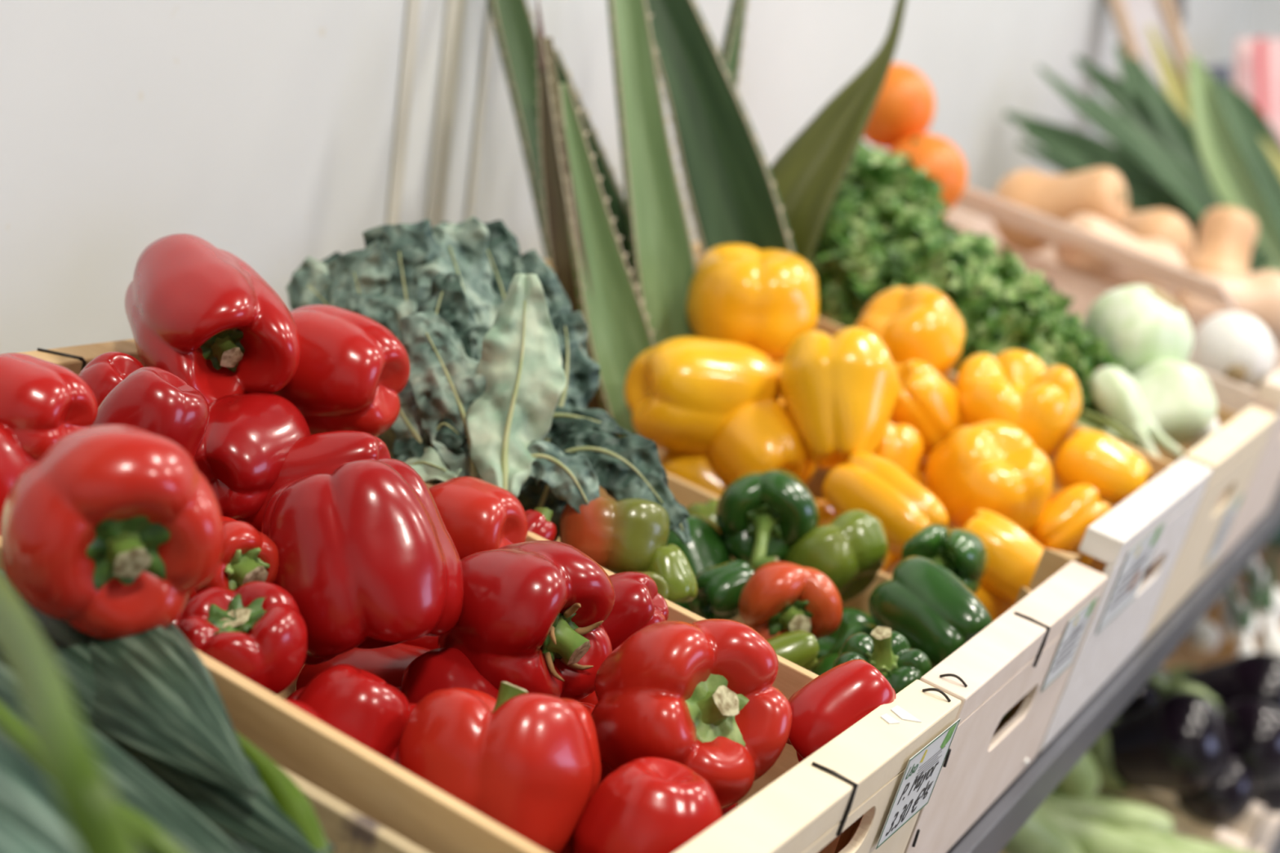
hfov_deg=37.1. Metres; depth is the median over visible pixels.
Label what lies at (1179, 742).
aubergine
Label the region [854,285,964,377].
bell pepper
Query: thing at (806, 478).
bell pepper
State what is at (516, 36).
agave leaf
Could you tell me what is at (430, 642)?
bell pepper
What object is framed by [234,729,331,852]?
leeks
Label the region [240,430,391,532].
bell pepper
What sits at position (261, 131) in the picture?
wall
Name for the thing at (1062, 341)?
parsley bunch
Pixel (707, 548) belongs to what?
bell pepper
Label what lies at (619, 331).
agave leaf
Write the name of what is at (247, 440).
bell pepper
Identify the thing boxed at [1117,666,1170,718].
aubergine
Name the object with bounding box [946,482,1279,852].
display shelf
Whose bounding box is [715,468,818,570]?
bell pepper
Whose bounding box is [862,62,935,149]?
orange
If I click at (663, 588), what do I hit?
bell pepper
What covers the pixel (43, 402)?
bell pepper
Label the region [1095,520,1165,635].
price label
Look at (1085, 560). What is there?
bell pepper
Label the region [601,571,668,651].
bell pepper
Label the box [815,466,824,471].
bell pepper
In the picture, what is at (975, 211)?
wooden crate
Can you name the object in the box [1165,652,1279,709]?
aubergine
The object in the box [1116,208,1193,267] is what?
butternut squash
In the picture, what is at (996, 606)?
bell pepper
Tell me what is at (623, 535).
bell pepper
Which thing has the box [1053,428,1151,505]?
bell pepper
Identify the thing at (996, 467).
bell pepper
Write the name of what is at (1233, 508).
price label
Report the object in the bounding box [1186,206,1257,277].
butternut squash
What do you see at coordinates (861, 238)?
parsley bunch
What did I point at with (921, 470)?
bell pepper
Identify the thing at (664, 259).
agave leaf
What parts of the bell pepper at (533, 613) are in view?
stem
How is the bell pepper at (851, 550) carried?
in the wooden crate at (1006, 666)
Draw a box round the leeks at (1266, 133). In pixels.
[1222,81,1279,173]
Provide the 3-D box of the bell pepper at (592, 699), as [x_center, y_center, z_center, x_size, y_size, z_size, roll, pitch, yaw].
[-0.034,0.139,0.941,0.086,0.079,0.066,-5,17,-44]
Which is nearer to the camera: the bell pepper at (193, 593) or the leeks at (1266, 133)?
the bell pepper at (193, 593)
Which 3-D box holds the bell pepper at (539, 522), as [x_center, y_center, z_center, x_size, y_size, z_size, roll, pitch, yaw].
[-0.057,0.058,1.001,0.023,0.030,0.031,13,13,25]
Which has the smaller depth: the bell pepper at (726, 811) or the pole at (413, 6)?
the bell pepper at (726, 811)
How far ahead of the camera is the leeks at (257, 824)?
0.64 m
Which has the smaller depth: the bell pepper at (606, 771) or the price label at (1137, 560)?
the bell pepper at (606, 771)
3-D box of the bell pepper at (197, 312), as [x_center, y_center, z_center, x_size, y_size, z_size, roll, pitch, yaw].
[-0.221,-0.053,0.970,0.075,0.082,0.119,0,14,-31]
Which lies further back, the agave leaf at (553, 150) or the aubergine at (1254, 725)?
the aubergine at (1254, 725)
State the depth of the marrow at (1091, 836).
1.78 m
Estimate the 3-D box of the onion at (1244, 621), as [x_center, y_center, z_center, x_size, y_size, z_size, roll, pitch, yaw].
[0.763,0.247,2.383,0.064,0.137,0.106,4,12,-13]
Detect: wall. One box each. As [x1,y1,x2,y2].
[0,0,1252,354]
[1245,0,1279,38]
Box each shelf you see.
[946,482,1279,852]
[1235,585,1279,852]
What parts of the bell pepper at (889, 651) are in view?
stem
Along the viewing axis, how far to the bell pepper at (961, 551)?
1.13 m
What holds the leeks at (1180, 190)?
in the wooden crate at (1128, 209)
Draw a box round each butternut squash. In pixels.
[992,167,1128,253]
[1053,213,1186,298]
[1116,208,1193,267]
[1173,270,1279,345]
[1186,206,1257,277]
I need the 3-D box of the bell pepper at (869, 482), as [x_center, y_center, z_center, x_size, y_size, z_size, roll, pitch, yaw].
[0.162,0.052,1.250,0.085,0.060,0.052,14,14,31]
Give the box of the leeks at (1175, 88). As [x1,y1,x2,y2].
[1146,24,1192,125]
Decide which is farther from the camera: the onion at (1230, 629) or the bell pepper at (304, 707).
the onion at (1230, 629)
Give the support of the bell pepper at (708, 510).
in the wooden crate at (1006, 666)
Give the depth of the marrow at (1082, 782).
1.88 m
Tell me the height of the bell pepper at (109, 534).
0.080 m
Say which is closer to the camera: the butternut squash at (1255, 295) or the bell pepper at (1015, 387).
the bell pepper at (1015, 387)
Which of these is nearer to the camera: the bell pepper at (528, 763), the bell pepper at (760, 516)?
the bell pepper at (528, 763)
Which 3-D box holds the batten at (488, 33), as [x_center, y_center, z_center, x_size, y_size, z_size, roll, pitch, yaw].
[-0.069,-0.733,1.440,0.002,2.090,0.010,13,13,25]
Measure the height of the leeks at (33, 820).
0.058 m
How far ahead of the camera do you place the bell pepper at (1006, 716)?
1.13 m
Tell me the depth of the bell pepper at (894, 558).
1.35 m
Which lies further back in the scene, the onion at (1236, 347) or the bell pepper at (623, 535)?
the onion at (1236, 347)
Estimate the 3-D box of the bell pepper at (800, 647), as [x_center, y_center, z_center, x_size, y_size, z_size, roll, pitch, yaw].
[0.073,0.126,1.030,0.048,0.032,0.025,2,13,-22]
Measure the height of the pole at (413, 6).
2.090 m
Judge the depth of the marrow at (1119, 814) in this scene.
1.89 m
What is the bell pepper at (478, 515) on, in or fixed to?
on the bell pepper
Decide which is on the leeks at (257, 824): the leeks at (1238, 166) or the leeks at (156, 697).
the leeks at (156, 697)
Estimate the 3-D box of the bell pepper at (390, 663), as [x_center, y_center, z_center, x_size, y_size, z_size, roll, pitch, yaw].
[-0.118,0.134,0.884,0.084,0.067,0.066,13,13,25]
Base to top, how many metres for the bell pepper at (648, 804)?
0.057 m
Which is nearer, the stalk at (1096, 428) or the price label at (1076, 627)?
the price label at (1076, 627)
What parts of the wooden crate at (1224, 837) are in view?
corner post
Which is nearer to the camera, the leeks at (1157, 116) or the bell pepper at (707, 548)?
the bell pepper at (707, 548)
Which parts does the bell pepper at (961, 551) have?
stem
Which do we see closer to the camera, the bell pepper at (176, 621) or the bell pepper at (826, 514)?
the bell pepper at (176, 621)
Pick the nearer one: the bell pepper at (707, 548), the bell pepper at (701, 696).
the bell pepper at (701, 696)
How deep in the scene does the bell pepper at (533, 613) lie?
0.83 m
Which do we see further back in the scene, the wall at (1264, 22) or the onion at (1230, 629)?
the wall at (1264, 22)
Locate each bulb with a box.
[1088,366,1184,458]
[1102,359,1217,445]
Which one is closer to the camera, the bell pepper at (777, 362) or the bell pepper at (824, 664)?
the bell pepper at (824, 664)
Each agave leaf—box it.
[487,0,550,260]
[534,0,602,409]
[554,48,634,283]
[558,81,654,438]
[607,0,698,346]
[646,0,796,255]
[720,0,750,89]
[768,0,906,263]
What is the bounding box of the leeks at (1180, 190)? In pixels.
[1022,93,1273,274]
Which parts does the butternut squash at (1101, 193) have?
stem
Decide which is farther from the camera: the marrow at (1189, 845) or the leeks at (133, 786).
the marrow at (1189, 845)
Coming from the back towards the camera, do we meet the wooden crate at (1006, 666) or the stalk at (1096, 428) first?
the stalk at (1096, 428)
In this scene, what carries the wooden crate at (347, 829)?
on the display shelf at (996, 827)
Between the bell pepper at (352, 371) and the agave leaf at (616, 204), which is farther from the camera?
the agave leaf at (616, 204)
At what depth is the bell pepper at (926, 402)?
1.37 m
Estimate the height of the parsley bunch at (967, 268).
0.140 m
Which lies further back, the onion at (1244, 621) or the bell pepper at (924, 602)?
the onion at (1244, 621)
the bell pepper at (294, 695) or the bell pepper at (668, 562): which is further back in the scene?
the bell pepper at (668, 562)
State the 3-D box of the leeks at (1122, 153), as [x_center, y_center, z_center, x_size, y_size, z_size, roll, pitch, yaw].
[0.770,-0.310,2.781,0.516,0.374,0.137,11,13,17]
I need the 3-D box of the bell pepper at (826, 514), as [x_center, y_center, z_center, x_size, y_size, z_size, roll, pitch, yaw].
[0.130,0.087,1.308,0.072,0.078,0.088,13,13,25]
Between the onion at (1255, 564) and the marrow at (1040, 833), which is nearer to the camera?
the marrow at (1040, 833)
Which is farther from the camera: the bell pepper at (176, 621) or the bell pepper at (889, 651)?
the bell pepper at (889, 651)
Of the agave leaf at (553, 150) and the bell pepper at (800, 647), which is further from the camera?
the agave leaf at (553, 150)
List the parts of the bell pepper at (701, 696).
stem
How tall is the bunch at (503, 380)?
0.180 m
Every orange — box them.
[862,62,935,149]
[888,133,967,214]
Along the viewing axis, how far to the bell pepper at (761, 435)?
1.29 m
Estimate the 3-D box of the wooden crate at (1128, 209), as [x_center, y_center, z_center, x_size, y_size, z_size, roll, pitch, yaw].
[0.815,-0.173,2.718,0.496,0.249,0.500,13,13,25]
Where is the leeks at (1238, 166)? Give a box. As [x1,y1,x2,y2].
[1186,55,1279,272]
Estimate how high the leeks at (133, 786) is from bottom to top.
0.092 m
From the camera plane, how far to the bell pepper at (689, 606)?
1.10 m
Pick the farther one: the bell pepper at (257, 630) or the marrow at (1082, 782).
the marrow at (1082, 782)
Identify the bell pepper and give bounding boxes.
[0,352,97,461]
[0,422,35,536]
[0,424,224,639]
[77,351,144,406]
[91,366,209,462]
[124,233,301,404]
[173,594,191,626]
[176,581,307,694]
[189,515,236,597]
[194,392,311,520]
[194,520,279,594]
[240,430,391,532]
[262,457,463,665]
[272,304,410,436]
[282,698,325,724]
[286,686,305,699]
[295,643,431,690]
[295,663,410,759]
[388,702,417,765]
[395,647,498,703]
[398,681,601,852]
[401,635,438,649]
[428,476,528,559]
[437,540,615,701]
[524,507,556,541]
[559,496,670,573]
[571,756,723,852]
[577,690,598,705]
[579,702,612,785]
[591,618,792,809]
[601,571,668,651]
[624,337,781,454]
[636,571,668,599]
[646,544,697,603]
[659,450,729,496]
[666,514,733,617]
[675,600,693,613]
[685,244,818,357]
[686,499,718,526]
[695,560,755,620]
[708,399,811,484]
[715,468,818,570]
[721,801,737,817]
[738,560,842,640]
[766,630,818,671]
[768,357,782,375]
[778,395,817,485]
[779,326,898,468]
[783,509,888,603]
[786,659,896,763]
[809,653,838,675]
[814,498,889,572]
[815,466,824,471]
[816,608,876,659]
[822,452,948,555]
[832,626,932,694]
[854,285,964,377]
[868,555,992,668]
[873,421,923,479]
[884,472,925,573]
[888,360,964,457]
[891,573,1013,622]
[901,523,988,594]
[917,455,927,487]
[924,420,1053,532]
[955,349,1081,459]
[963,509,1044,605]
[998,708,1011,724]
[1026,488,1091,566]
[1028,484,1111,552]
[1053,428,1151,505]
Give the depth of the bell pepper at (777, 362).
1.40 m
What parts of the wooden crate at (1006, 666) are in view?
panel, corner post, rail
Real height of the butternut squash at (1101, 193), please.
0.110 m
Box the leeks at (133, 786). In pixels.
[0,661,243,852]
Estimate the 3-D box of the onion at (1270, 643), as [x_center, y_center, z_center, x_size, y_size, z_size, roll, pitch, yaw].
[0.812,0.229,2.447,0.070,0.148,0.120,2,13,-23]
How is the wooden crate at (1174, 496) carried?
on the display shelf at (996, 827)
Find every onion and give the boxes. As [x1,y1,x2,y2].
[1185,417,1219,447]
[1186,617,1221,653]
[1188,311,1275,390]
[1220,591,1261,643]
[1226,566,1262,657]
[1244,542,1279,655]
[1244,555,1279,626]
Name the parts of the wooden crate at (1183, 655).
floor panel, panel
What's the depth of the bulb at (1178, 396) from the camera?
1.52 m
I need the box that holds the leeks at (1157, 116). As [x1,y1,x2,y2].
[1093,55,1213,190]
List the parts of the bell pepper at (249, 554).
stem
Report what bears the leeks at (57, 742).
in the wooden crate at (347, 829)
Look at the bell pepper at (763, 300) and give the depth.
1.38 m
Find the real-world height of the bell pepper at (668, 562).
0.035 m
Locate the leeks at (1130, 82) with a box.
[1073,43,1146,116]
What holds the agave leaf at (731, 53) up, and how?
in the wooden crate at (1233, 452)
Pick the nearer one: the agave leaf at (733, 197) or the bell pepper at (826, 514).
the bell pepper at (826, 514)
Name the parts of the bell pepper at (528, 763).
stem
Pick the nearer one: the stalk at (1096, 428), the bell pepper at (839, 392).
the bell pepper at (839, 392)
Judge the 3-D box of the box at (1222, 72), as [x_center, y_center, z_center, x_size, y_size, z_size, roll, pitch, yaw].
[1.009,-0.458,3.350,0.127,0.353,0.168,7,12,0]
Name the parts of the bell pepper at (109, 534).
stem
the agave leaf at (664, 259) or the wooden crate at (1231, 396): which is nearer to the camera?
the agave leaf at (664, 259)
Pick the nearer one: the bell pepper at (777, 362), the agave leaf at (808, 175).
the bell pepper at (777, 362)
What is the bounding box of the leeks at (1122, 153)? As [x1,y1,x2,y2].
[1003,66,1194,247]
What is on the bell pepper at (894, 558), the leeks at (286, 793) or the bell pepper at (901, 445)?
the bell pepper at (901, 445)
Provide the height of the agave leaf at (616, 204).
0.266 m
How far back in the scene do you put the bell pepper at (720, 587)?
1.09 m
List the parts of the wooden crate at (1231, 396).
panel, corner post, rail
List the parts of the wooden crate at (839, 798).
panel, panel, rail, corner post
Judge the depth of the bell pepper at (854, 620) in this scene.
1.12 m
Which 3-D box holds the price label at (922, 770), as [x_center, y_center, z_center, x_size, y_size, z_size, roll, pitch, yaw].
[0.127,0.162,0.870,0.009,0.046,0.069,13,13,26]
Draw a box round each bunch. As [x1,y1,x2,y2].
[285,216,692,543]
[787,140,950,225]
[808,182,957,328]
[880,229,1074,373]
[970,297,1123,429]
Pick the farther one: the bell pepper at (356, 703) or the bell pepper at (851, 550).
the bell pepper at (851, 550)
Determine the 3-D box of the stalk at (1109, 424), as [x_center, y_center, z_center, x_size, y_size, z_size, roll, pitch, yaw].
[0.362,0.000,1.482,0.008,0.017,0.052,-3,16,-41]
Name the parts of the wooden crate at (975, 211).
box panel, box panel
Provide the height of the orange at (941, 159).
0.083 m
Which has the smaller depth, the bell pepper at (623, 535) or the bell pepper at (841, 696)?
the bell pepper at (841, 696)
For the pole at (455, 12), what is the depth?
1.49 m
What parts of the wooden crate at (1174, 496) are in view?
panel, corner post, rail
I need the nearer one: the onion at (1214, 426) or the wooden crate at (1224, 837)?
the onion at (1214, 426)
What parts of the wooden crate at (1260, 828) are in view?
floor panel, corner post, corner post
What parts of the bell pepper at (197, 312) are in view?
stem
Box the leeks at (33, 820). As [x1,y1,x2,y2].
[0,737,80,852]
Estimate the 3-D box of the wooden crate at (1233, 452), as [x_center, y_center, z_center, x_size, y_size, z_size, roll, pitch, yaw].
[0.272,-0.011,1.658,0.494,0.241,0.296,13,13,25]
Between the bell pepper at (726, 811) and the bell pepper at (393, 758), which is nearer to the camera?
the bell pepper at (393, 758)
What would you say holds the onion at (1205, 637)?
in the wooden crate at (1183, 655)
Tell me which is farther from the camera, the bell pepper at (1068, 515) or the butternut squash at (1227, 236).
the butternut squash at (1227, 236)
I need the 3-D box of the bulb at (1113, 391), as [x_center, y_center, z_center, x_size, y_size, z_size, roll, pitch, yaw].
[0.391,-0.002,1.515,0.080,0.082,0.042,16,15,37]
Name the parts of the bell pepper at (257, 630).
stem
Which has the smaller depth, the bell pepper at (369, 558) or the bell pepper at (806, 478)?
the bell pepper at (369, 558)
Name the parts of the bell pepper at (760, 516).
stem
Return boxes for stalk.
[1075,418,1094,430]
[1077,418,1126,444]
[1079,408,1135,444]
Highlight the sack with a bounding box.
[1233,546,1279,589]
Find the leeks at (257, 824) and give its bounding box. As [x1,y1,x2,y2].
[0,568,334,852]
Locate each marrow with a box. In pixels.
[1001,808,1082,852]
[1037,804,1187,852]
[1042,791,1173,834]
[1053,751,1099,799]
[1121,827,1252,852]
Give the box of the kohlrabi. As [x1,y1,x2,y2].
[1081,284,1193,375]
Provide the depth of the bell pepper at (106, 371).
0.90 m
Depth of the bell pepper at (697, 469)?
1.31 m
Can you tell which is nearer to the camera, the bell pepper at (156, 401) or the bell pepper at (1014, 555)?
the bell pepper at (156, 401)
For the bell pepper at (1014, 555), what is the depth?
1.23 m
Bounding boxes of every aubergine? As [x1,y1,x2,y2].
[1088,691,1232,795]
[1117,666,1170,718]
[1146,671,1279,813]
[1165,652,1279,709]
[1173,751,1256,826]
[1222,698,1279,790]
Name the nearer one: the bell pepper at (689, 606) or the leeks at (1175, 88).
the bell pepper at (689, 606)
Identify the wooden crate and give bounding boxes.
[0,338,960,852]
[276,764,429,852]
[543,259,1213,753]
[556,472,1107,852]
[692,241,1277,643]
[944,185,1279,348]
[945,222,1279,565]
[1000,792,1248,852]
[1096,787,1279,852]
[1127,208,1279,349]
[1160,589,1279,840]
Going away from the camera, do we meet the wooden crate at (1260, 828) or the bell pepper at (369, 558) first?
the bell pepper at (369, 558)
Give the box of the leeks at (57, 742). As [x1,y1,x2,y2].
[0,573,185,852]
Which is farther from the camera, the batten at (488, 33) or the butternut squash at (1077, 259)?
the butternut squash at (1077, 259)
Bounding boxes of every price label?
[875,718,959,849]
[1040,595,1098,692]
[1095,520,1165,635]
[1203,491,1244,568]
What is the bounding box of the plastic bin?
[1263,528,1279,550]
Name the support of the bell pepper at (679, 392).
on the bell pepper at (697, 469)
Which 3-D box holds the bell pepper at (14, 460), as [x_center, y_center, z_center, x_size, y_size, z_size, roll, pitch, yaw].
[-0.267,0.031,0.780,0.063,0.082,0.057,13,13,25]
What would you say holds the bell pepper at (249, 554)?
in the wooden crate at (839, 798)
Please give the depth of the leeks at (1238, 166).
2.64 m
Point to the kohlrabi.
(1142, 325)
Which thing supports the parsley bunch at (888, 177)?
in the wooden crate at (1233, 452)
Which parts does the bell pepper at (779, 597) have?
stem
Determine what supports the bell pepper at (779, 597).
in the wooden crate at (1006, 666)
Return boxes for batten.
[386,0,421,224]
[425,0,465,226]
[465,1,493,220]
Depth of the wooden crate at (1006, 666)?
1.02 m
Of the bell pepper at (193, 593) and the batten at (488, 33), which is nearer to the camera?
the bell pepper at (193, 593)
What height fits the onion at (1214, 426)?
0.039 m
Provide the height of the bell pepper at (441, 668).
0.080 m
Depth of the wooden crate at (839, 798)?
0.73 m
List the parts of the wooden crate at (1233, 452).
panel, panel, rail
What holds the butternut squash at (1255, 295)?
in the wooden crate at (975, 211)
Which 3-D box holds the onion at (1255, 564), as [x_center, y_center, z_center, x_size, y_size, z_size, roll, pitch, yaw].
[0.815,0.160,2.537,0.089,0.184,0.159,-1,14,-33]
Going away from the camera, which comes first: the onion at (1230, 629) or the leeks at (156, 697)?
the leeks at (156, 697)
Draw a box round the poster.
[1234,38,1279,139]
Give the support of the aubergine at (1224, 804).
in the wooden crate at (1260, 828)
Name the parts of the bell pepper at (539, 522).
stem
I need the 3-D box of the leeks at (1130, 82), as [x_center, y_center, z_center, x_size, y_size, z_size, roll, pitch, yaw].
[0.846,-0.344,2.836,0.460,0.406,0.124,13,13,25]
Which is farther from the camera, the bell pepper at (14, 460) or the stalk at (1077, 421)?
the stalk at (1077, 421)
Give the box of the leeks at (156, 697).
[88,622,260,798]

